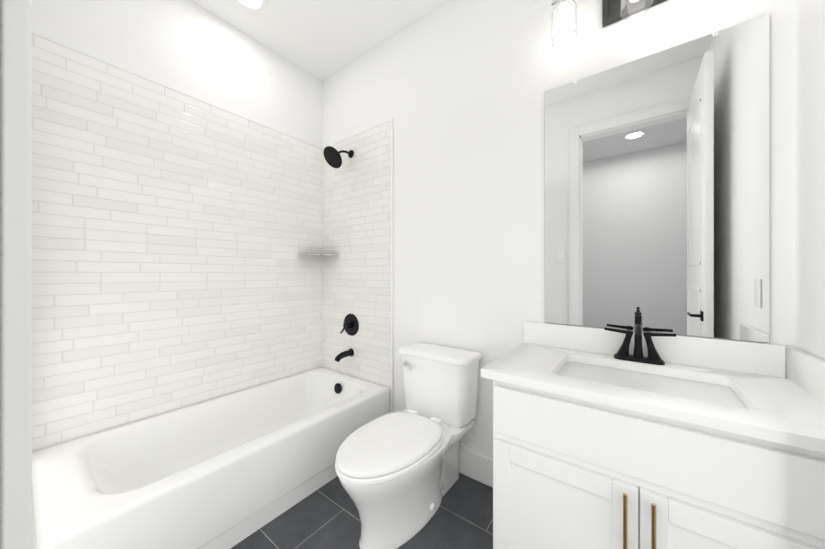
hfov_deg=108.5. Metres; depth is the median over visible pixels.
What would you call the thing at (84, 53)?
trim
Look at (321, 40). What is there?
ceiling
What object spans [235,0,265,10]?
recessed light
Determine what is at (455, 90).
wall
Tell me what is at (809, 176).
wall
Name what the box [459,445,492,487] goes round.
baseboard
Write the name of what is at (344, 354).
tub spout
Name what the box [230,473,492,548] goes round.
floor
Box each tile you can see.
[32,34,321,451]
[322,121,390,412]
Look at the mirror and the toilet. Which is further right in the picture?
the mirror
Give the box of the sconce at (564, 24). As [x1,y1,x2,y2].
[551,0,666,47]
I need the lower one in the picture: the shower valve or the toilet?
the toilet
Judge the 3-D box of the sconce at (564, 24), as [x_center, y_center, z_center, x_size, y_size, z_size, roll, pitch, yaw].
[0.877,-1.151,1.164,0.600,0.258,0.164,0,0,37]
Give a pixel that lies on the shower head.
(332, 157)
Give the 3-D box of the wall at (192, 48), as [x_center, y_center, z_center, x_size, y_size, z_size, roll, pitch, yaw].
[-1.275,-0.245,1.920,0.120,2.770,1.790,0,0,37]
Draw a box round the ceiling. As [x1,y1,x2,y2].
[191,0,448,80]
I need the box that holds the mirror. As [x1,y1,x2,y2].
[545,14,768,341]
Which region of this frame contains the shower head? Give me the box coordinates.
[323,146,353,167]
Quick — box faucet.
[604,310,676,365]
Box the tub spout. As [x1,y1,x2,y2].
[335,348,353,361]
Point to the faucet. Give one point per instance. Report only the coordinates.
(622, 357)
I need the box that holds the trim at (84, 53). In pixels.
[32,31,392,412]
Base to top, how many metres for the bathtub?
0.370 m
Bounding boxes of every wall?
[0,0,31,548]
[32,0,321,147]
[322,0,793,457]
[794,0,824,359]
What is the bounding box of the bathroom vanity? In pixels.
[481,310,824,548]
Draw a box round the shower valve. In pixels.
[340,314,358,335]
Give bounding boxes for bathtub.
[32,367,389,548]
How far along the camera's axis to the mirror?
1.17 m
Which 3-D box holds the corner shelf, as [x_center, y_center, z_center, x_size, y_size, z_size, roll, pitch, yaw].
[-0.737,-0.152,2.331,0.225,0.005,0.225,0,0,37]
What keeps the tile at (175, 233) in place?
attached to the wall at (192, 48)
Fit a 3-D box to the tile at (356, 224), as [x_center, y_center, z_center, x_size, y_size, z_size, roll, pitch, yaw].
[-0.449,0.045,2.262,0.768,2.190,0.010,0,0,37]
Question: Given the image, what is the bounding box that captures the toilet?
[335,342,481,548]
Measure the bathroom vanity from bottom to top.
1.001 m
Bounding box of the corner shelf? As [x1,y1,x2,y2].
[298,254,338,256]

